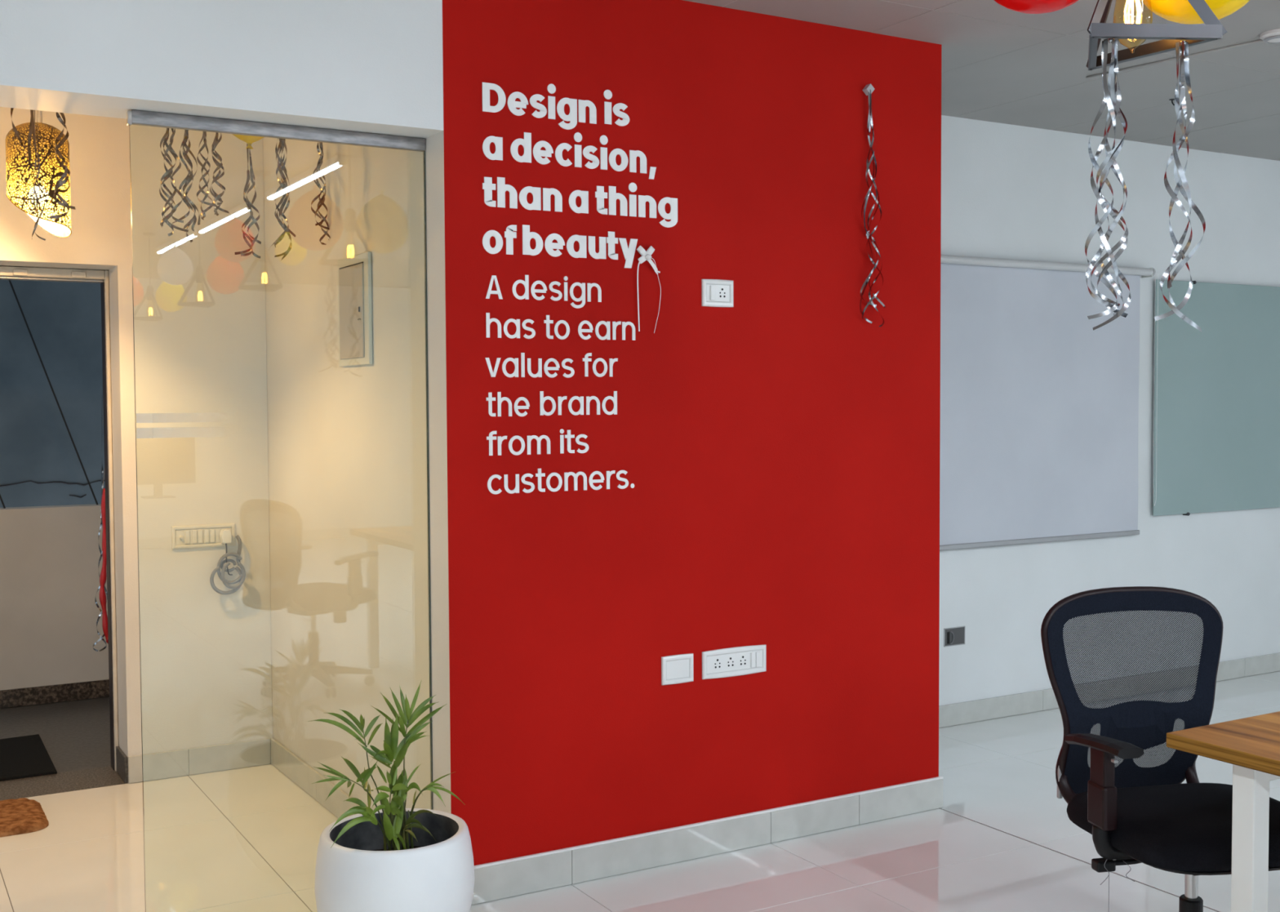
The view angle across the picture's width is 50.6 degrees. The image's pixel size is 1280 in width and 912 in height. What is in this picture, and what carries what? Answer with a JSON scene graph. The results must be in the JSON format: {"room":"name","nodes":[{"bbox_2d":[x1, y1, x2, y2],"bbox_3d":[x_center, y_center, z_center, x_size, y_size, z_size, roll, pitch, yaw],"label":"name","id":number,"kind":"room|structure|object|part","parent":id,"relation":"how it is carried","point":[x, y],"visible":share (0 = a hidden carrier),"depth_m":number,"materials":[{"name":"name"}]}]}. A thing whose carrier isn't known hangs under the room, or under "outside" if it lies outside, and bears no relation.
{"room":"office","nodes":[
{"label":"office","id":0,"kind":"room"},
{"bbox_2d":[0,503,109,708],"bbox_3d":[-2.937,0.767,6.572,6.500,1.038,0.126,-2,3,-30],"label":"wall","id":1,"kind":"structure","parent":0,"point":[50,555],"depth_m":6.54,"materials":[{"name":"paint"}]},
{"bbox_2d":[0,679,109,708],"bbox_3d":[-2.900,1.154,6.528,6.499,0.084,0.012,-2,3,-30],"label":"baseboard","id":2,"kind":"structure","parent":1,"relation":"attached to","point":[99,688],"depth_m":6.56,"materials":[{"name":"brown stone"}]},
{"bbox_2d":[0,696,111,773],"bbox_3d":[-2.558,1.266,5.946,6.500,0.090,1.360,-2,3,-30],"label":"floor","id":3,"kind":"structure","parent":0,"point":[75,735],"depth_m":6.03,"materials":[{"name":"stone"}]},
{"bbox_2d":[0,733,57,781],"bbox_3d":[-2.923,1.240,5.302,1.122,0.017,0.673,-2,3,-30],"label":"door mat","id":4,"kind":"object","parent":3,"relation":"on","point":[26,756],"visible":1,"depth_m":5.48,"materials":[{"name":"black rubber"}]},
{"bbox_2d":[115,746,128,782],"bbox_3d":[-2.013,1.195,5.255,0.012,0.098,0.217,-2,3,-30],"label":"baseboard","id":5,"kind":"structure","parent":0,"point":[122,759],"depth_m":5.21,"materials":[{"name":"stone"}]},
{"bbox_2d":[0,106,272,782],"bbox_3d":[-3.300,-0.058,4.503,4.033,2.680,0.298,-2,3,-30],"label":"wall","id":6,"kind":"structure","parent":0,"point":[199,337],"depth_m":5.22,"materials":[{"name":"paint"}]},
{"bbox_2d":[0,266,118,771],"bbox_3d":[-2.526,0.273,5.069,1.038,1.965,0.102,-2,3,-30],"label":"door frame","id":7,"kind":"structure","parent":6,"relation":"in","point":[6,273],"depth_m":5.29,"materials":[{"name":"paint"}]},
{"bbox_3d":[-2.333,-0.691,5.094,0.050,0.023,0.014,-2,3,-30],"label":"fixing plate","id":8,"kind":"part","parent":7,"relation":"part of","materials":[{"name":"paint"}]},
{"bbox_3d":[-2.156,-0.696,5.197,0.050,0.023,0.014,-2,3,-30],"label":"fixing plate","id":9,"kind":"part","parent":7,"relation":"part of","materials":[{"name":"paint"}]},
{"bbox_2d":[0,765,128,800],"bbox_3d":[-2.477,1.302,5.035,1.041,0.090,0.297,-2,3,-30],"label":"sill","id":10,"kind":"structure","parent":6,"relation":"attached to","point":[73,780],"depth_m":5.17,"materials":[{"name":"stone"}]},
{"bbox_2d":[128,737,271,783],"bbox_3d":[-1.717,1.190,5.294,0.539,0.102,0.012,-2,3,-30],"label":"baseboard","id":11,"kind":"structure","parent":6,"relation":"attached to","point":[198,760],"depth_m":5.28,"materials":[{"name":"grey tile"}]},
{"bbox_2d":[171,523,235,549],"bbox_3d":[-1.700,0.311,5.267,0.239,0.089,0.017,-2,3,-30],"label":"switch plate","id":12,"kind":"object","parent":6,"relation":"attached to","point":[205,535],"visible":1,"depth_m":5.25,"materials":[{"name":"white plastic"}]},
{"bbox_2d":[219,528,232,575],"bbox_3d":[-1.618,0.378,5.296,0.043,0.182,0.034,-2,3,-30],"label":"plug","id":13,"kind":"object","parent":12,"relation":"attached to","point":[225,535],"visible":1,"depth_m":5.28,"materials":[{"name":"white plastic"}]},
{"bbox_3d":[-1.608,0.404,5.298,0.025,0.129,0.011,-1,3,-23],"label":"cord","id":14,"kind":"part","parent":13,"relation":"part of","materials":[{"name":"grey plastic"}]},
{"bbox_2d":[209,534,245,595],"bbox_3d":[-1.615,0.427,5.290,0.136,0.230,0.049,-2,3,-30],"label":"cable","id":15,"kind":"object","parent":12,"relation":"hanging from","point":[241,578],"visible":1,"depth_m":5.29,"materials":[{"name":"grey"}]},
{"bbox_2d":[172,129,199,242],"bbox_3d":[-1.399,-0.900,4.185,0.093,0.480,0.046,-3,3,-43],"label":"bunch","id":16,"kind":"object","parent":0,"point":[189,177],"visible":0.72,"depth_m":4.18,"materials":[{"name":"silver metal"}]},
{"bbox_2d":[0,0,443,138],"bbox_3d":[-2.707,0.012,2.714,4.853,2.680,0.263,-2,3,-30],"label":"wall","id":17,"kind":"structure","parent":0,"point":[367,66],"depth_m":3.51,"materials":[{"name":"white paint"}]},
{"bbox_2d":[314,808,474,911],"bbox_3d":[-0.624,1.129,3.458,0.402,0.359,0.402,-2,3,-30],"label":"pot","id":18,"kind":"object","parent":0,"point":[371,867],"depth_m":3.31,"materials":[{"name":"white ceramic"}]},
{"bbox_2d":[262,0,942,865],"bbox_3d":[-0.239,-0.099,5.113,1.871,2.680,1.925,-2,3,-30],"label":"wall","id":19,"kind":"structure","parent":0,"point":[779,447],"depth_m":4.26,"materials":[{"name":"red paint"}]},
{"bbox_2d":[270,737,359,817],"bbox_3d":[-1.056,1.210,4.728,0.014,0.102,1.656,-2,3,-31],"label":"baseboard","id":20,"kind":"structure","parent":19,"relation":"attached to","point":[291,766],"depth_m":4.99,"materials":[{"name":"grey tile"}]},
{"bbox_2d":[337,251,373,366],"bbox_3d":[-0.941,-0.477,4.443,0.021,0.358,0.310,-2,3,-30],"label":"electrical panel","id":21,"kind":"object","parent":19,"relation":"attached to","point":[354,272],"visible":1,"depth_m":4.41,"materials":[{"name":"white paint"}]},
{"bbox_3d":[-0.949,-0.472,4.448,0.005,0.302,0.240,-2,3,-30],"label":"panel door","id":22,"kind":"part","parent":21,"relation":"part of","materials":[{"name":"beige paint"}]},
{"bbox_2d":[484,275,635,493],"bbox_3d":[-0.228,-0.213,3.998,0.496,0.636,0.003,-2,3,-30],"label":"lettering","id":23,"kind":"object","parent":19,"relation":"attached to","point":[526,282],"depth_m":3.98,"materials":[{"name":"white plastic"}]},
{"bbox_2d":[482,82,677,267],"bbox_3d":[-0.167,-0.829,4.010,0.654,0.527,0.003,-2,3,-30],"label":"lettering","id":24,"kind":"object","parent":19,"relation":"attached to","point":[628,253],"depth_m":3.98,"materials":[{"name":"white paint"}]},
{"bbox_2d":[636,245,661,333],"bbox_3d":[0.029,-0.508,4.123,0.086,0.266,0.014,-2,3,-30],"label":"bow","id":25,"kind":"object","parent":19,"relation":"attached to","point":[646,255],"visible":1,"depth_m":4.11,"materials":[{"name":"white"}]},
{"bbox_2d":[661,653,693,684],"bbox_3d":[0.118,0.667,4.230,0.115,0.090,0.010,-2,3,-30],"label":"switch plate","id":26,"kind":"object","parent":19,"relation":"attached to","point":[675,668],"visible":1,"depth_m":4.23,"materials":[{"name":"white plastic"}]},
{"bbox_2d":[471,776,943,905],"bbox_3d":[0.269,1.215,4.338,1.863,0.110,0.012,-2,3,-30],"label":"baseboard","id":27,"kind":"structure","parent":19,"relation":"attached to","point":[508,877],"depth_m":4.28,"materials":[{"name":"grey tile"}]},
{"bbox_2d":[701,279,733,306],"bbox_3d":[0.246,-0.512,4.258,0.117,0.086,0.011,-2,3,-30],"label":"switch plate","id":28,"kind":"object","parent":19,"relation":"attached to","point":[714,292],"visible":1,"depth_m":4.25,"materials":[{"name":"white plastic"}]},
{"bbox_2d":[702,644,766,679],"bbox_3d":[0.300,0.658,4.334,0.246,0.094,0.011,-2,3,-30],"label":"switch plate","id":29,"kind":"object","parent":19,"relation":"attached to","point":[745,660],"visible":1,"depth_m":4.33,"materials":[{"name":"white plastic"}]},
{"bbox_2d":[859,83,885,326],"bbox_3d":[0.778,-0.839,4.543,0.103,0.809,0.034,-2,3,-30],"label":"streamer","id":30,"kind":"object","parent":19,"relation":"attached to","point":[868,89],"visible":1,"depth_m":4.53,"materials":[{"name":"silver metal"}]},
{"bbox_2d":[0,671,1279,911],"bbox_3d":[2.382,1.458,0.752,11.600,0.100,12.002,-2,3,-30],"label":"floor","id":31,"kind":"structure","parent":0,"point":[1002,838],"depth_m":4.27,"materials":[{"name":"grey tile"}]},
{"bbox_2d":[0,797,48,837],"bbox_3d":[-2.440,1.262,4.585,0.775,0.026,0.400,-2,3,-30],"label":"mat","id":32,"kind":"object","parent":31,"relation":"on","point":[24,815],"visible":1,"depth_m":4.67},
{"bbox_2d":[126,109,432,911],"bbox_3d":[-0.968,0.196,3.746,0.814,2.202,0.022,-2,3,-30],"label":"glass wall","id":33,"kind":"structure","parent":31,"relation":"on","point":[140,117],"depth_m":3.71,"materials":[{"name":"grey"}]},
{"bbox_3d":[-0.966,0.204,3.748,0.808,2.186,0.010,-2,3,-30],"label":"pane","id":34,"kind":"part","parent":33,"relation":"part of","materials":[{"name":"clear glass"}]},
{"bbox_2d":[308,681,474,911],"bbox_3d":[-0.627,0.941,3.449,0.406,0.736,0.402,-2,3,-30],"label":"potted palm","id":35,"kind":"object","parent":31,"relation":"on","point":[395,857],"visible":1,"depth_m":3.37,"materials":[{"name":"white paint"}]},
{"bbox_3d":[-0.649,0.963,3.437,0.009,0.118,0.021,-2,3,-30],"label":"stem","id":36,"kind":"part","parent":35,"relation":"part of","materials":[{"name":"green plant"}]},
{"bbox_3d":[-0.637,0.955,3.448,0.007,0.134,0.014,0,2,15],"label":"stem","id":37,"kind":"part","parent":35,"relation":"part of","materials":[{"name":"green plant"}]},
{"bbox_3d":[-0.629,0.955,3.451,0.008,0.134,0.026,0,2,-4],"label":"stem","id":38,"kind":"part","parent":35,"relation":"part of","materials":[{"name":"green plant"}]},
{"bbox_3d":[-0.613,0.961,3.444,0.008,0.121,0.012,-2,3,-30],"label":"stem","id":39,"kind":"part","parent":35,"relation":"part of","materials":[{"name":"green plant"}]},
{"bbox_3d":[-0.602,0.952,3.453,0.008,0.140,0.053,-1,2,-11],"label":"stem","id":40,"kind":"part","parent":35,"relation":"part of","materials":[{"name":"green plant"}]},
{"bbox_3d":[-0.596,0.933,3.446,0.021,0.177,0.008,0,2,15],"label":"stem","id":41,"kind":"part","parent":35,"relation":"part of","materials":[{"name":"green plant"}]},
{"bbox_3d":[-0.584,0.961,3.453,0.007,0.121,0.025,0,2,16],"label":"stem","id":42,"kind":"part","parent":35,"relation":"part of","materials":[{"name":"green plant"}]},
{"bbox_2d":[1040,586,1279,911],"bbox_3d":[1.276,0.826,3.175,0.617,0.976,0.595,-1,2,-12],"label":"office chair","id":43,"kind":"object","parent":31,"relation":"on","point":[1133,814],"visible":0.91,"depth_m":3.34,"materials":[{"name":"black fabric"}]},
{"bbox_3d":[1.045,0.807,3.368,0.012,0.090,0.012,-1,2,-12],"label":"bracket trim","id":44,"kind":"part","parent":43,"relation":"part of","materials":[{"name":"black metal"}]},
{"bbox_3d":[1.035,0.714,3.030,0.028,0.134,0.063,-1,2,-12],"label":"arm post","id":45,"kind":"part","parent":43,"relation":"part of","materials":[{"name":"black plastic"}]},
{"bbox_3d":[1.146,0.909,3.089,0.155,0.043,0.013,-1,2,-12],"label":"lever","id":46,"kind":"part","parent":43,"relation":"part of","materials":[{"name":"black plastic"}]},
{"bbox_3d":[1.225,0.597,3.399,0.501,0.536,0.114,-1,2,-12],"label":"frame","id":47,"kind":"part","parent":43,"relation":"part of","materials":[{"name":"black plastic"}]},
{"bbox_3d":[1.290,0.843,3.117,0.504,0.066,0.470,-1,2,-12],"label":"seat","id":48,"kind":"part","parent":43,"relation":"part of","materials":[{"name":"black fabric"}]},
{"bbox_2d":[1166,711,1279,911],"bbox_3d":[1.989,0.968,2.397,1.080,0.750,1.670,-2,3,-30],"label":"work table","id":49,"kind":"object","parent":31,"relation":"on","point":[1251,744],"visible":1,"depth_m":2.73,"materials":[{"name":"brown wood"}]},
{"bbox_3d":[1.241,0.972,2.758,0.050,0.719,0.051,-2,3,-30],"label":"leg","id":50,"kind":"part","parent":49,"relation":"part of","materials":[{"name":"white metal"}]},
{"bbox_3d":[1.641,0.626,2.977,0.880,0.048,0.030,-2,3,-30],"label":"rail","id":51,"kind":"part","parent":49,"relation":"part of","materials":[{"name":"white metal"}]},
{"bbox_2d":[684,0,1279,160],"bbox_3d":[2.293,-1.334,0.767,11.600,0.121,12.302,-2,3,-30],"label":"ceiling","id":52,"kind":"structure","parent":0,"point":[1000,64],"depth_m":5.06,"materials":[{"name":"white paint"}]},
{"bbox_2d":[1086,0,1226,70],"bbox_3d":[0.816,-1.011,2.312,0.216,0.637,0.280,-2,3,-30],"label":"pendant lamp","id":53,"kind":"object","parent":52,"relation":"hanging from","point":[1098,28],"visible":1,"depth_m":2.26,"materials":[{"name":"black metal"}]},
{"bbox_2d":[994,0,1078,13],"bbox_3d":[0.676,-0.890,2.278,0.236,0.278,0.236,-2,3,-30],"label":"balloon","id":54,"kind":"object","parent":53,"relation":"attached to","point":[1028,6],"visible":1,"depth_m":2.27,"materials":[{"name":"red rubber"}]},
{"bbox_2d":[1084,38,1131,330],"bbox_3d":[0.786,-0.457,2.268,0.076,0.490,0.085,0,2,15],"label":"streamer","id":55,"kind":"object","parent":53,"relation":"hanging from","point":[1109,88],"visible":1,"depth_m":2.27,"materials":[{"name":"silver metal"}]},
{"bbox_2d":[1154,40,1205,332],"bbox_3d":[0.911,-0.457,2.295,0.096,0.494,0.056,-1,2,-11],"label":"streamer","id":56,"kind":"object","parent":53,"relation":"hanging from","point":[1184,70],"visible":1,"depth_m":2.29,"materials":[{"name":"silver metal"}]},
{"bbox_2d":[1141,0,1249,24],"bbox_3d":[0.988,-0.906,2.384,0.236,0.278,0.236,-2,3,-30],"label":"balloon","id":57,"kind":"object","parent":53,"relation":"attached to","point":[1181,11],"visible":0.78,"depth_m":2.37,"materials":[{"name":"yellow rubber"}]},
{"bbox_2d":[1085,28,1279,78],"bbox_3d":[1.960,-1.427,4.854,0.123,0.026,0.817,-2,3,-36],"label":"ceiling sensor","id":58,"kind":"object","parent":52,"relation":"attached to","point":[1273,36],"visible":1,"depth_m":4.72,"materials":[{"name":"white plastic"}]},
{"bbox_2d":[938,115,1279,705],"bbox_3d":[2.687,-0.183,6.810,4.896,2.680,0.150,-2,3,-30],"label":"wall","id":59,"kind":"structure","parent":0,"point":[1009,191],"depth_m":6.46,"materials":[{"name":"white paint"}]},
{"bbox_2d":[943,626,964,646],"bbox_3d":[1.397,0.801,6.002,0.124,0.082,0.008,-2,3,-30],"label":"wall box","id":60,"kind":"object","parent":59,"relation":"attached to","point":[954,636],"visible":1,"depth_m":6.00,"materials":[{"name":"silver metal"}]},
{"bbox_2d":[939,254,1158,551],"bbox_3d":[1.817,-0.244,6.175,1.564,1.287,0.066,-2,3,-30],"label":"whiteboard","id":61,"kind":"object","parent":59,"relation":"attached to","point":[1039,406],"visible":0.9,"depth_m":6.17,"materials":[{"name":"grey"}]},
{"bbox_3d":[1.779,0.388,6.184,1.477,0.024,0.014,-2,3,-30],"label":"rail","id":62,"kind":"part","parent":61,"relation":"part of","materials":[{"name":"silver metal"}]},
{"bbox_3d":[2.443,-0.882,6.518,0.006,0.044,0.062,-2,3,-30],"label":"bracket arm","id":63,"kind":"part","parent":61,"relation":"part of","materials":[{"name":"white paint"}]},
{"bbox_3d":[2.491,-0.319,6.537,0.032,1.123,0.007,-2,3,-30],"label":"pull cord","id":64,"kind":"part","parent":61,"relation":"part of","materials":[{"name":"white plastic"}]},
{"bbox_2d":[938,652,1279,728],"bbox_3d":[2.734,1.109,6.793,4.895,0.096,0.012,-2,3,-30],"label":"baseboard","id":65,"kind":"structure","parent":59,"relation":"attached to","point":[966,712],"depth_m":6.26,"materials":[{"name":"grey tile"}]},
{"bbox_2d":[1152,279,1279,515],"bbox_3d":[3.308,-0.302,7.060,1.866,1.165,0.033,-2,3,-30],"label":"board","id":66,"kind":"object","parent":59,"relation":"attached to","point":[1216,415],"visible":0.91,"depth_m":6.82,"materials":[{"name":"teal glass"}]},
{"bbox_3d":[-2.837,-1.358,3.645,4.033,0.023,1.564,-2,3,-30],"label":"ceiling","id":67,"kind":"structure","parent":0,"visible":0},
{"bbox_2d":[5,110,71,237],"bbox_3d":[-1.931,-1.045,4.336,0.191,0.668,0.191,-2,3,-30],"label":"lamp","id":68,"kind":"object","parent":67,"relation":"hanging from","point":[20,167],"visible":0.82,"depth_m":4.27,"materials":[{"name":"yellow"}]},
{"bbox_3d":[-1.922,-1.220,4.335,0.007,0.317,0.007,-1,2,-8],"label":"suspension rod","id":69,"kind":"part","parent":68,"relation":"part of","materials":[{"name":"white plastic"}]},
{"bbox_2d":[232,133,263,148],"bbox_3d":[-1.194,-1.157,4.125,0.224,0.435,0.224,-2,3,-30],"label":"balloon","id":70,"kind":"object","parent":67,"relation":"hanging from","point":[249,140],"visible":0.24,"depth_m":4.12,"materials":[{"name":"yellow rubber"}]},
{"bbox_2d":[235,143,261,258],"bbox_3d":[-1.199,-0.783,4.138,0.071,0.354,0.072,-2,3,-30],"label":"bunch","id":71,"kind":"object","parent":70,"relation":"hanging from","point":[251,173],"visible":1,"depth_m":4.14,"materials":[{"name":"silver metal"}]},
{"bbox_3d":[-1.414,-1.229,4.167,0.170,0.201,0.170,-2,3,-30],"label":"balloon","id":72,"kind":"object","parent":67,"relation":"hanging from","visible":0},
{"bbox_2d":[159,128,188,235],"bbox_3d":[-1.436,-0.907,4.166,0.086,0.455,0.065,-2,3,-30],"label":"bunch","id":73,"kind":"object","parent":72,"relation":"hanging from","point":[168,173],"visible":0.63,"depth_m":4.16,"materials":[{"name":"silver metal"}]},
{"bbox_3d":[-1.399,-1.253,4.465,0.170,0.201,0.170,-2,3,-30],"label":"balloon","id":74,"kind":"object","parent":67,"relation":"hanging from","visible":0},
{"bbox_2d":[196,131,214,220],"bbox_3d":[-1.435,-0.970,4.459,0.057,0.377,0.059,-2,3,-30],"label":"bunch","id":75,"kind":"object","parent":74,"relation":"hanging from","point":[204,133],"visible":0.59,"depth_m":4.46,"materials":[{"name":"silver metal"}]},
{"bbox_2d":[209,132,229,215],"bbox_3d":[-1.395,-0.979,4.481,0.060,0.361,0.052,-2,3,-30],"label":"streamer","id":76,"kind":"object","parent":74,"relation":"hanging from","point":[216,141],"visible":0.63,"depth_m":4.48,"materials":[{"name":"silver metal"}]},
{"bbox_3d":[-1.146,-1.248,4.323,0.170,0.201,0.170,-2,3,-30],"label":"balloon","id":77,"kind":"object","parent":67,"relation":"hanging from","visible":0},
{"bbox_2d":[268,137,295,260],"bbox_3d":[-1.147,-0.890,4.338,0.056,0.529,0.082,2,3,41],"label":"bunch","id":78,"kind":"object","parent":77,"relation":"hanging from","point":[283,184],"visible":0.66,"depth_m":4.33,"materials":[{"name":"silver metal"}]},
{"bbox_3d":[-1.126,-1.263,4.693,0.170,0.201,0.170,-2,3,-30],"label":"balloon","id":79,"kind":"object","parent":67,"relation":"hanging from","visible":0},
{"bbox_2d":[311,142,330,244],"bbox_3d":[-1.099,-0.948,4.654,0.058,0.440,0.058,2,3,39],"label":"bunch","id":80,"kind":"object","parent":79,"relation":"hanging from","point":[322,200],"visible":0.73,"depth_m":4.65,"materials":[{"name":"silver metal"}]},
{"bbox_3d":[-1.668,-1.185,3.731,0.224,0.264,0.224,-2,3,-30],"label":"balloon","id":81,"kind":"object","parent":67,"relation":"hanging from","visible":0},
{"bbox_2d":[10,107,27,155],"bbox_3d":[-1.705,-0.942,3.716,0.042,0.234,0.032,-2,3,-30],"label":"bunch","id":82,"kind":"object","parent":81,"relation":"hanging from","point":[15,131],"visible":0.44,"depth_m":3.70,"materials":[{"name":"silver metal"}]},
{"bbox_2d":[28,109,37,155],"bbox_3d":[-1.680,-0.946,3.738,0.027,0.230,0.018,0,2,8],"label":"bunch","id":83,"kind":"object","parent":81,"relation":"hanging from","point":[32,127],"visible":0.47,"depth_m":3.75,"materials":[{"name":"silver metal"}]},
{"bbox_2d":[31,110,45,239],"bbox_3d":[-1.647,-0.825,3.699,0.032,0.469,0.053,-1,2,-8],"label":"bunch","id":84,"kind":"object","parent":81,"relation":"hanging from","point":[38,159],"visible":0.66,"depth_m":3.70,"materials":[{"name":"silver metal"}]},
{"bbox_2d":[49,111,75,218],"bbox_3d":[-1.617,-0.863,3.785,0.066,0.398,0.045,-2,3,-30],"label":"bunch","id":85,"kind":"object","parent":81,"relation":"hanging from","point":[60,182],"visible":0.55,"depth_m":3.79,"materials":[{"name":"silver metal"}]},
{"bbox_3d":[-2.871,-1.402,6.351,6.500,0.110,2.549,-2,3,-30],"label":"ceiling","id":86,"kind":"structure","parent":0,"visible":0},
{"bbox_2d":[0,493,5,508],"bbox_3d":[-3.280,-0.542,6.337,0.528,1.602,0.008,-2,3,-28],"label":"cable","id":87,"kind":"object","parent":86,"relation":"hanging from","point":[1,499],"visible":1,"depth_m":6.48,"materials":[{"name":"black plastic"}]},
{"bbox_2d":[8,280,97,504],"bbox_3d":[-2.930,-0.550,6.541,0.551,1.600,0.008,-2,3,-28],"label":"cable","id":88,"kind":"object","parent":86,"relation":"hanging from","point":[10,282],"visible":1,"depth_m":6.59,"materials":[{"name":"black plastic"}]},
{"bbox_2d":[93,368,106,651],"bbox_3d":[-2.233,-0.248,5.593,0.093,2.130,0.053,-2,3,-30],"label":"bunch","id":89,"kind":"object","parent":86,"relation":"hanging from","point":[102,471],"visible":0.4,"depth_m":5.61,"materials":[{"name":"silver metal"}]},
{"bbox_2d":[99,471,108,644],"bbox_3d":[-2.204,-0.266,5.540,0.053,2.090,0.032,-2,3,-30],"label":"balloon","id":90,"kind":"object","parent":86,"relation":"hanging from","point":[103,577],"visible":0.63,"depth_m":5.56,"materials":[{"name":"red rubber"}]},
{"label":"outside","id":91,"kind":"structure","parent":0,"visible":0},
{"bbox_2d":[0,280,105,507],"bbox_3d":[-3.327,-0.199,7.691,10.000,5.700,0.157,-2,3,-30],"label":"window","id":92,"kind":"structure","parent":91,"point":[40,465],"depth_m":7.61,"materials":[{"name":"blue glass"}]}
]}

